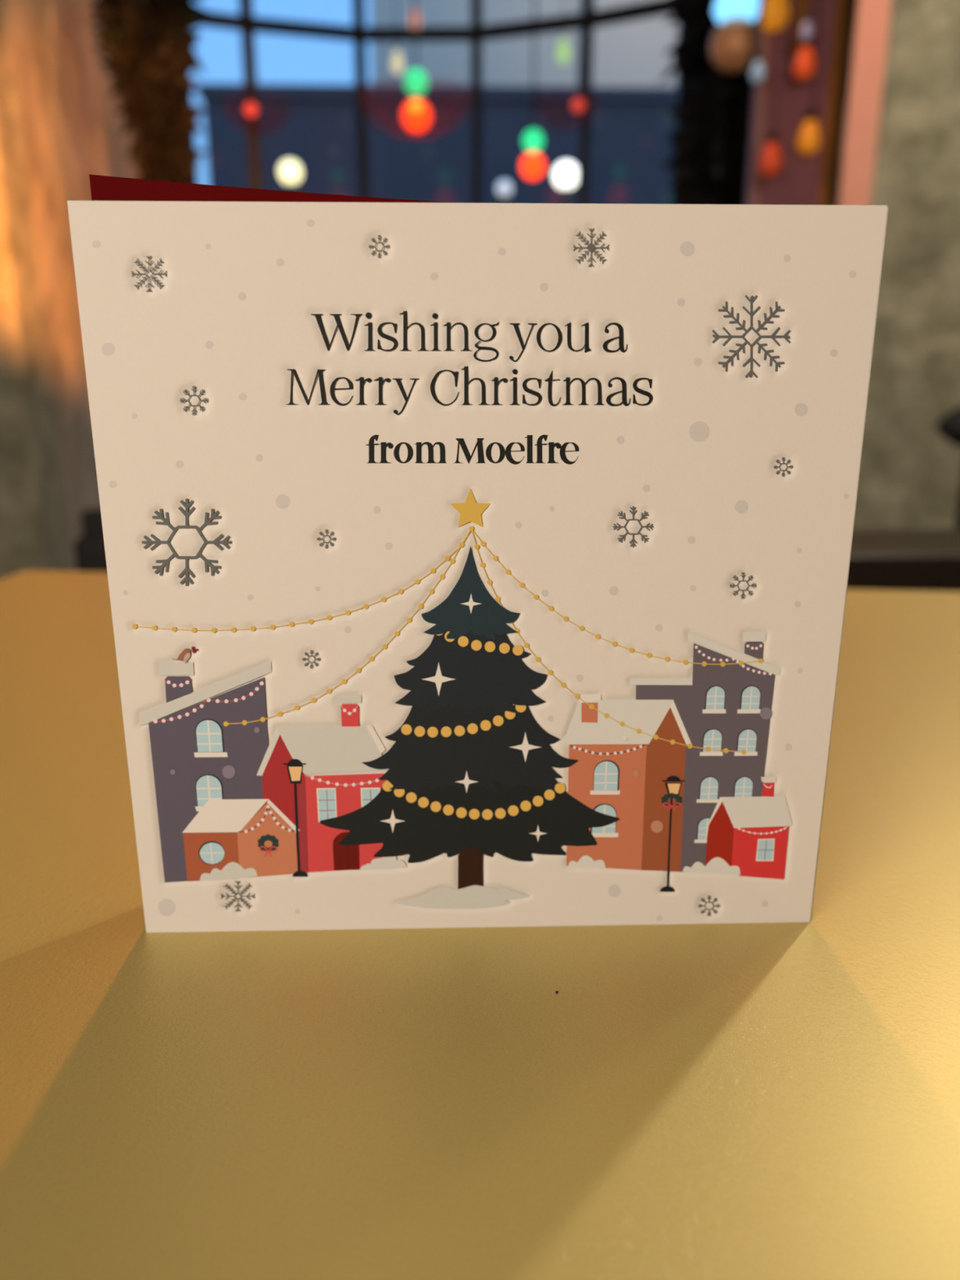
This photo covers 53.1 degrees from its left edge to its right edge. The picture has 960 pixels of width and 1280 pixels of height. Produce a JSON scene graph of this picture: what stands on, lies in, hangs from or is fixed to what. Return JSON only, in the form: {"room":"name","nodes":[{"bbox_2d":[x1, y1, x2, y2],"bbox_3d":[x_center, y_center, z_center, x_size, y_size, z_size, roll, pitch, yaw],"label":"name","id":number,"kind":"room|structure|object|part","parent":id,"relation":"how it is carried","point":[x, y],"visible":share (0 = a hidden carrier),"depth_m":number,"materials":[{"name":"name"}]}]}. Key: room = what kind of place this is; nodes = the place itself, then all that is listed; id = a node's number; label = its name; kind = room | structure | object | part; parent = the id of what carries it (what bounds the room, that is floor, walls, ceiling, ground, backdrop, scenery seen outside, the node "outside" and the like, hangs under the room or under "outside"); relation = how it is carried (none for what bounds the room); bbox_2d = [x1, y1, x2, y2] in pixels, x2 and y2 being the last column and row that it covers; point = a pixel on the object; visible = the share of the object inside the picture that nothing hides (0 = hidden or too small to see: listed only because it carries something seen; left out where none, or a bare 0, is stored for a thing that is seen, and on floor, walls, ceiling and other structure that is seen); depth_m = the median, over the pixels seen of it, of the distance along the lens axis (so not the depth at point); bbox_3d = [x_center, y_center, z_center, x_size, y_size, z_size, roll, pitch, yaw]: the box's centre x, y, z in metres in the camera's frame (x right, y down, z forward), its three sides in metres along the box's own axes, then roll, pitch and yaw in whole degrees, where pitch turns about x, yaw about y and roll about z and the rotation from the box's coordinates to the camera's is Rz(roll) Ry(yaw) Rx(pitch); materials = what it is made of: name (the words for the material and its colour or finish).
{"room":"restaurant","nodes":[
{"label":"restaurant","id":0,"kind":"room"},
{"bbox_2d":[0,0,73,579],"bbox_3d":[-1.663,-1.002,1.737,1.578,2.690,0.133,0,16,-2],"label":"wall","id":1,"kind":"structure","parent":0,"point":[34,535],"depth_m":1.88,"materials":[{"name":"paint"}]},
{"bbox_2d":[4,0,140,571],"bbox_3d":[-0.986,-1.173,2.337,0.138,2.690,1.315,-1,16,-5],"label":"wall","id":2,"kind":"structure","parent":0,"point":[71,132],"depth_m":2.10,"materials":[{"name":"stone"}]},
{"bbox_2d":[81,0,209,182],"bbox_3d":[-0.716,-1.112,2.152,0.275,0.826,0.206,0,16,-2],"label":"garland","id":3,"kind":"object","parent":2,"relation":"attached to","point":[148,45],"visible":0.71,"depth_m":2.09,"materials":[{"name":"brown plant"}]},
{"bbox_3d":[-0.713,-1.099,2.151,0.057,0.732,0.035,0,16,-2],"label":"stem","id":4,"kind":"part","parent":3,"relation":"part of","materials":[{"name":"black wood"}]},
{"bbox_2d":[837,0,859,204],"bbox_3d":[0.956,-1.186,2.388,0.128,2.690,1.105,5,17,18],"label":"wall","id":5,"kind":"structure","parent":0,"point":[857,1],"depth_m":1.95,"materials":[{"name":"paint"}]},
{"bbox_2d":[745,0,847,204],"bbox_3d":[0.690,-1.109,2.118,0.182,2.690,0.042,0,16,-2],"label":"board","id":6,"kind":"object","parent":5,"relation":"attached to","point":[802,179],"visible":0.14,"depth_m":2.09,"materials":[{"name":"paint"}]},
{"bbox_3d":[0.609,-1.108,2.115,0.020,2.690,0.042,0,16,-2],"label":"trim","id":7,"kind":"part","parent":6,"relation":"part of","materials":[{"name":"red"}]},
{"bbox_3d":[0.769,-1.109,2.120,0.025,2.690,0.042,0,16,-2],"label":"trim","id":8,"kind":"part","parent":6,"relation":"part of","materials":[{"name":"brown wood"}]},
{"bbox_2d":[828,0,856,204],"bbox_3d":[0.779,-1.096,2.073,0.015,2.690,0.040,0,16,-2],"label":"trim","id":9,"kind":"structure","parent":5,"relation":"attached to","point":[845,74],"depth_m":2.05,"materials":[{"name":"black wood"}]},
{"bbox_2d":[840,0,892,204],"bbox_3d":[0.752,-1.039,1.874,0.015,2.690,0.063,-14,21,-40],"label":"trim","id":10,"kind":"structure","parent":5,"relation":"attached to","point":[873,15],"depth_m":1.87,"materials":[{"name":"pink paint"}]},
{"bbox_2d":[853,0,959,528],"bbox_3d":[1.556,-1.052,1.922,1.575,2.690,0.141,0,16,-2],"label":"wall","id":11,"kind":"structure","parent":0,"point":[909,478],"depth_m":1.94,"materials":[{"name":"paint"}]},
{"bbox_3d":[-0.013,-1.995,0.147,4.800,0.100,6.200,0,16,-2],"label":"ceiling","id":12,"kind":"structure","parent":0,"visible":0},
{"bbox_2d":[244,0,257,116],"bbox_3d":[-0.611,-1.984,2.494,0.185,1.217,0.185,0,16,-2],"label":"lamp","id":13,"kind":"object","parent":12,"relation":"hanging from","point":[251,108],"visible":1,"depth_m":2.63,"materials":[{"name":"red glass"}]},
{"bbox_3d":[-0.620,-2.021,2.483,0.022,1.139,0.004,0,16,-2],"label":"cord","id":14,"kind":"part","parent":13,"relation":"part of","materials":[{"name":"black fabric"}]},
{"bbox_3d":[-0.630,-1.459,2.644,0.033,0.033,0.033,0,16,-2],"label":"bulb","id":15,"kind":"part","parent":13,"relation":"part of","materials":[{"name":"red glass"}]},
{"bbox_2d":[391,0,403,73],"bbox_3d":[-0.216,-2.013,2.373,0.033,1.094,0.033,0,16,-2],"label":"bulb","id":16,"kind":"object","parent":12,"relation":"hanging from","point":[397,64],"visible":1,"depth_m":2.50,"materials":[{"name":"beige glass"}]},
{"bbox_3d":[-0.216,-2.039,2.365,0.004,1.039,0.003,0,16,-2],"label":"cord","id":17,"kind":"part","parent":16,"relation":"part of","materials":[{"name":"black fabric"}]},
{"bbox_3d":[-0.217,-1.514,2.516,0.033,0.057,0.033,0,16,-2],"label":"bulb","id":18,"kind":"part","parent":16,"relation":"part of","materials":[{"name":"beige glass"}]},
{"bbox_2d":[408,5,421,29],"bbox_3d":[-0.167,-2.062,2.360,0.033,0.993,0.033,0,16,-2],"label":"bulb","id":19,"kind":"object","parent":12,"relation":"hanging from","point":[418,15],"visible":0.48,"depth_m":2.48,"materials":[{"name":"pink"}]},
{"bbox_2d":[402,0,431,131],"bbox_3d":[-0.162,-1.903,2.302,0.289,1.265,0.289,0,16,-2],"label":"pendant light","id":20,"kind":"object","parent":12,"relation":"hanging from","point":[416,114],"visible":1,"depth_m":2.43,"materials":[{"name":"orange"}]},
{"bbox_3d":[-0.162,-1.977,2.281,0.006,1.112,0.005,0,16,-2],"label":"cord","id":21,"kind":"part","parent":20,"relation":"part of","materials":[{"name":"black fabric"}]},
{"bbox_3d":[-0.162,-1.416,2.441,0.059,0.059,0.059,0,16,-2],"label":"green bulb","id":22,"kind":"part","parent":20,"relation":"part of","materials":[{"name":"green glass"}]},
{"bbox_3d":[-0.163,-1.343,2.462,0.074,0.074,0.074,0,16,-2],"label":"red bulb","id":23,"kind":"part","parent":20,"relation":"part of","materials":[{"name":"orange"}]},
{"bbox_2d":[520,0,544,179],"bbox_3d":[0.138,-1.859,2.324,0.063,1.362,0.063,0,16,-2],"label":"pendant light","id":24,"kind":"object","parent":12,"relation":"hanging from","point":[532,165],"visible":1,"depth_m":2.47,"materials":[{"name":"orange"}]},
{"bbox_3d":[0.138,-1.234,2.503,0.063,0.063,0.063,0,16,-2],"label":"red bulb","id":25,"kind":"part","parent":24,"relation":"part of","materials":[{"name":"orange"}]},
{"bbox_3d":[0.138,-1.291,2.486,0.052,0.052,0.052,0,16,-2],"label":"green bulb","id":26,"kind":"part","parent":24,"relation":"part of","materials":[{"name":"green glass"}]},
{"bbox_3d":[0.138,-1.914,2.308,0.006,1.248,0.005,0,16,-2],"label":"cord","id":27,"kind":"part","parent":24,"relation":"part of","materials":[{"name":"black fabric"}]},
{"bbox_2d":[556,0,570,64],"bbox_3d":[0.219,-2.028,2.382,0.037,1.068,0.036,0,16,-2],"label":"bulb","id":28,"kind":"object","parent":12,"relation":"hanging from","point":[563,54],"visible":1,"depth_m":2.51,"materials":[{"name":"green glass"}]},
{"bbox_3d":[0.219,-1.545,2.520,0.037,0.063,0.036,0,16,-2],"label":"bulb","id":29,"kind":"part","parent":28,"relation":"part of","materials":[{"name":"green"}]},
{"bbox_3d":[0.219,-2.058,2.373,0.004,1.007,0.003,0,16,-2],"label":"cord","id":30,"kind":"part","parent":28,"relation":"part of","materials":[{"name":"black fabric"}]},
{"bbox_2d":[572,0,583,111],"bbox_3d":[0.239,-1.999,2.516,0.178,1.199,0.178,0,16,-2],"label":"lamp","id":31,"kind":"object","parent":12,"relation":"hanging from","point":[577,104],"visible":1,"depth_m":2.65,"materials":[{"name":"red glass"}]},
{"bbox_3d":[0.256,-2.036,2.506,0.037,1.121,0.004,0,16,-2],"label":"cord","id":32,"kind":"part","parent":31,"relation":"part of","materials":[{"name":"black fabric"}]},
{"bbox_3d":[0.272,-1.483,2.665,0.033,0.033,0.033,0,16,-2],"label":"bulb","id":33,"kind":"part","parent":31,"relation":"part of","materials":[{"name":"red glass"}]},
{"bbox_2d":[709,0,759,73],"bbox_3d":[0.576,-1.862,2.024,0.112,1.189,0.112,0,16,-2],"label":"bauble","id":34,"kind":"object","parent":12,"relation":"hanging from","point":[733,42],"visible":0.96,"depth_m":2.13,"materials":[{"name":"orange metal"}]},
{"bbox_2d":[750,0,764,82],"bbox_3d":[0.565,-1.750,1.785,0.028,1.274,0.028,0,16,-2],"label":"light","id":35,"kind":"object","parent":12,"relation":"hanging from","point":[757,74],"visible":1,"depth_m":1.95,"materials":[{"name":"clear glass"}]},
{"bbox_3d":[0.564,-1.157,1.955,0.028,0.041,0.028,0,16,-2],"label":"bulb","id":36,"kind":"part","parent":35,"relation":"part of","materials":[{"name":"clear glass"}]},
{"bbox_2d":[755,53,762,61],"bbox_3d":[0.565,-1.179,1.949,0.014,0.011,0.014,0,16,-2],"label":"socket","id":37,"kind":"object","parent":35,"relation":"attached to","point":[757,57],"depth_m":1.94,"materials":[{"name":"black fabric"}]},
{"bbox_3d":[0.565,-1.773,1.779,0.003,1.226,0.003,-9,18,-29],"label":"cord","id":38,"kind":"part","parent":35,"relation":"part of","materials":[{"name":"brown plastic"}]},
{"bbox_2d":[759,0,783,175],"bbox_3d":[0.612,-1.674,1.829,0.046,1.444,0.045,0,16,-2],"label":"light","id":39,"kind":"object","parent":12,"relation":"hanging from","point":[771,162],"visible":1,"depth_m":2.00,"materials":[{"name":"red glass"}]},
{"bbox_3d":[0.611,-1.012,2.019,0.046,0.067,0.045,0,16,-2],"label":"bulb","id":40,"kind":"part","parent":39,"relation":"part of","materials":[{"name":"red glass"}]},
{"bbox_2d":[766,132,778,142],"bbox_3d":[0.611,-1.048,2.009,0.023,0.018,0.023,0,16,-2],"label":"socket","id":41,"kind":"object","parent":39,"relation":"attached to","point":[772,137],"depth_m":2.00,"materials":[{"name":"black plastic"}]},
{"bbox_3d":[0.612,-1.712,1.819,0.003,1.366,0.003,9,18,28],"label":"cord","id":42,"kind":"part","parent":39,"relation":"part of","materials":[{"name":"brown plastic"}]},
{"bbox_2d":[759,0,789,31],"bbox_3d":[0.615,-1.832,1.857,0.060,1.156,0.059,0,16,-2],"label":"light","id":43,"kind":"object","parent":12,"relation":"hanging from","point":[771,9],"visible":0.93,"depth_m":1.99,"materials":[{"name":"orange glass"}]},
{"bbox_2d":[795,0,808,89],"bbox_3d":[0.676,-1.785,1.885,0.034,1.262,0.004,0,16,-2],"label":"ribbon","id":44,"kind":"object","parent":12,"relation":"hanging from","point":[802,6],"visible":0.62,"depth_m":2.02,"materials":[{"name":"fabric"}]},
{"bbox_2d":[793,0,815,79],"bbox_3d":[0.674,-1.772,1.829,0.044,1.256,0.043,0,16,-2],"label":"light","id":45,"kind":"object","parent":12,"relation":"hanging from","point":[804,66],"visible":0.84,"depth_m":1.98,"materials":[{"name":"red glass"}]},
{"bbox_3d":[0.674,-1.199,1.994,0.044,0.064,0.043,0,16,-2],"label":"bulb","id":46,"kind":"part","parent":45,"relation":"part of","materials":[{"name":"red glass"}]},
{"bbox_2d":[800,35,812,46],"bbox_3d":[0.674,-1.234,1.984,0.021,0.018,0.021,4,16,13],"label":"socket","id":47,"kind":"object","parent":45,"relation":"attached to","point":[807,42],"depth_m":1.98,"materials":[{"name":"black fabric"}]},
{"bbox_2d":[800,0,813,39],"bbox_3d":[0.657,-1.786,1.773,0.024,1.198,0.024,0,16,-2],"label":"light","id":48,"kind":"object","parent":12,"relation":"hanging from","point":[806,33],"visible":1,"depth_m":1.93,"materials":[{"name":"clear glass"}]},
{"bbox_3d":[0.657,-1.226,1.933,0.024,0.035,0.024,0,16,-2],"label":"bulb","id":49,"kind":"part","parent":48,"relation":"part of","materials":[{"name":"clear glass"}]},
{"bbox_2d":[804,15,810,21],"bbox_3d":[0.657,-1.246,1.928,0.012,0.010,0.012,15,21,41],"label":"socket","id":50,"kind":"object","parent":48,"relation":"attached to","point":[807,18],"depth_m":1.92,"materials":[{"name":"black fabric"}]},
{"bbox_3d":[0.657,-1.805,1.767,0.003,1.157,0.003,0,16,0],"label":"cord","id":51,"kind":"part","parent":48,"relation":"part of","materials":[{"name":"brown plastic"}]},
{"bbox_2d":[797,0,822,154],"bbox_3d":[0.711,-1.721,1.892,0.048,1.389,0.047,0,16,-2],"label":"light","id":52,"kind":"object","parent":12,"relation":"hanging from","point":[809,140],"visible":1,"depth_m":2.06,"materials":[{"name":"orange glass"}]},
{"bbox_3d":[0.711,-1.087,2.074,0.048,0.070,0.047,0,16,-2],"label":"bulb","id":53,"kind":"part","parent":52,"relation":"part of","materials":[{"name":"orange glass"}]},
{"bbox_2d":[804,109,817,120],"bbox_3d":[0.711,-1.125,2.063,0.024,0.019,0.024,0,16,-2],"label":"socket","id":54,"kind":"object","parent":52,"relation":"attached to","point":[811,114],"depth_m":2.05,"materials":[{"name":"black plastic"}]},
{"bbox_3d":[0.711,-1.760,1.881,0.003,1.307,0.003,-9,18,-29],"label":"cord","id":55,"kind":"part","parent":52,"relation":"part of","materials":[{"name":"brown plastic"}]},
{"bbox_3d":[-0.015,0.687,0.915,4.800,0.100,6.200,0,16,-2],"label":"floor","id":56,"kind":"structure","parent":0,"visible":0},
{"bbox_2d":[73,507,106,572],"bbox_3d":[-0.311,0.117,1.456,0.420,0.696,0.436,-3,16,-9],"label":"chair","id":57,"kind":"object","parent":56,"relation":"on","point":[89,548],"visible":0.08,"depth_m":1.14,"materials":[{"name":"black fabric"}]},
{"bbox_3d":[-0.277,-0.093,1.192,0.420,0.086,0.040,-3,16,-9],"label":"backrest","id":58,"kind":"part","parent":57,"relation":"part of","materials":[{"name":"black fabric"}]},
{"bbox_3d":[-0.456,0.178,1.242,0.036,0.696,0.035,-3,16,-9],"label":"leg","id":59,"kind":"part","parent":57,"relation":"part of","materials":[{"name":"black fabric"}]},
{"bbox_2d":[0,570,959,1279],"bbox_3d":[0.045,0.429,0.289,0.740,0.740,0.780,2,16,6],"label":"table","id":60,"kind":"object","parent":56,"relation":"on","point":[762,1100],"visible":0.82,"depth_m":0.18,"materials":[{"name":"gold metal"}]},
{"bbox_2d":[66,174,888,932],"bbox_3d":[0.000,-0.013,0.203,0.151,0.157,0.015,0,16,-2],"label":"greeting card","id":61,"kind":"object","parent":60,"relation":"on","point":[468,564],"visible":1,"depth_m":0.19,"materials":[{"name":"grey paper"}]},
{"bbox_3d":[-0.040,0.039,0.208,0.005,0.028,0.001,0,16,-2],"label":"printed lamp post","id":62,"kind":"part","parent":61,"relation":"part of","materials":[{"name":"black paper"}]},
{"bbox_3d":[-0.029,0.046,0.211,0.006,0.009,0.001,0,16,-2],"label":"door","id":63,"kind":"part","parent":61,"relation":"part of","materials":[{"name":"red paper"}]},
{"bbox_3d":[0.042,0.043,0.212,0.005,0.028,0.001,0,16,-2],"label":"printed lamp post","id":64,"kind":"part","parent":61,"relation":"part of","materials":[{"name":"black paper"}]},
{"bbox_2d":[847,528,959,591],"bbox_3d":[0.721,0.222,1.112,0.750,0.685,0.150,0,16,-2],"label":"bench","id":65,"kind":"object","parent":56,"relation":"on","point":[882,559],"visible":0.02,"depth_m":0.94,"materials":[{"name":"black wood"}]},
{"bbox_2d":[937,406,959,528],"bbox_3d":[0.911,0.062,1.450,0.428,0.808,0.406,1,16,4],"label":"chair","id":66,"kind":"object","parent":56,"relation":"on","point":[948,426],"visible":0.21,"depth_m":1.47,"materials":[{"name":"black fabric"}]},
{"bbox_3d":[0.922,-0.333,1.494,0.428,0.074,0.103,1,16,4],"label":"rail","id":67,"kind":"part","parent":66,"relation":"part of","materials":[{"name":"black"}]},
{"bbox_3d":[0.782,0.037,1.602,0.032,0.771,0.032,1,16,4],"label":"leg","id":68,"kind":"part","parent":66,"relation":"part of","materials":[{"name":"black"}]},
{"bbox_3d":[0.633,-1.224,2.521,0.156,2.690,0.040,0,16,-2],"label":"trim","id":69,"kind":"structure","parent":56,"relation":"on","visible":0},
{"bbox_2d":[656,0,758,204],"bbox_3d":[0.584,-1.221,2.421,0.302,0.938,0.221,0,16,-2],"label":"garland","id":70,"kind":"object","parent":69,"relation":"attached to","point":[712,162],"visible":0.55,"depth_m":2.37,"materials":[{"name":"brown plant"}]},
{"bbox_3d":[0.587,-1.227,2.415,0.085,0.835,0.058,0,16,-2],"label":"stem","id":71,"kind":"part","parent":70,"relation":"part of","materials":[{"name":"black wood"}]},
{"label":"outside","id":72,"kind":"structure","parent":0,"visible":0},
{"bbox_3d":[0.592,-2.819,13.693,26.000,0.100,20.550,0,16,-2],"label":"ground","id":73,"kind":"structure","parent":72,"visible":0},
{"bbox_2d":[279,160,301,191],"bbox_3d":[-1.379,-2.308,7.300,0.160,2.436,0.160,0,16,-2],"label":"street lamp","id":74,"kind":"object","parent":73,"relation":"on","point":[290,171],"visible":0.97,"depth_m":6.94,"materials":[{"name":"yellow"}]},
{"bbox_3d":[-1.379,-2.233,7.321,0.118,2.280,0.119,0,16,-2],"label":"post","id":75,"kind":"part","parent":74,"relation":"part of","materials":[{"name":"black metal"}]},
{"bbox_2d":[196,83,675,204],"bbox_3d":[3.100,-3.708,10.159,11.295,3.260,2.120,0,16,-2],"label":"building","id":76,"kind":"structure","parent":73,"relation":"on","point":[312,126],"depth_m":8.77,"materials":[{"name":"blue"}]},
{"bbox_2d":[497,180,511,203],"bbox_3d":[0.177,-2.257,7.362,0.118,2.307,0.119,0,16,-2],"label":"street lamp","id":77,"kind":"object","parent":73,"relation":"on","point":[504,188],"visible":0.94,"depth_m":7.03,"materials":[{"name":"white glass"}]},
{"bbox_3d":[0.177,-2.207,7.377,0.118,2.204,0.119,0,16,-2],"label":"post","id":78,"kind":"part","parent":77,"relation":"part of","materials":[{"name":"black metal"}]},
{"bbox_3d":[0.178,-3.315,7.059,0.106,0.106,0.106,0,16,-2],"label":"globe","id":79,"kind":"part","parent":77,"relation":"part of","materials":[{"name":"white glass"}]},
{"bbox_2d":[370,0,679,87],"bbox_3d":[5.077,-9.289,14.865,13.571,11.400,3.300,0,16,-2],"label":"sky","id":80,"kind":"structure","parent":73,"relation":"on","point":[628,54],"depth_m":13.46,"materials":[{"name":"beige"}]},
{"bbox_2d":[553,161,577,203],"bbox_3d":[0.630,-2.323,7.358,0.181,2.436,0.181,0,16,-2],"label":"street lamp","id":81,"kind":"object","parent":73,"relation":"on","point":[565,174],"visible":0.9,"depth_m":7.00,"materials":[{"name":"beige glass"}]},
{"bbox_3d":[0.631,-3.407,7.047,0.181,0.181,0.181,0,16,-2],"label":"globe","id":82,"kind":"part","parent":81,"relation":"part of","materials":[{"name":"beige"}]},
{"bbox_3d":[0.630,-2.238,7.382,0.118,2.260,0.119,0,16,-2],"label":"post","id":83,"kind":"part","parent":81,"relation":"part of","materials":[{"name":"black metal"}]},
{"bbox_3d":[0.034,-0.508,3.343,2.270,0.860,0.479,0,16,-2],"label":"wall","id":84,"kind":"structure","parent":0,"visible":0},
{"bbox_2d":[181,0,687,204],"bbox_3d":[-0.141,-1.683,2.921,1.562,1.630,0.287,1,16,4],"label":"window","id":85,"kind":"structure","parent":84,"relation":"in","point":[588,18],"depth_m":2.94,"materials":[{"name":"black paint"}]}
]}

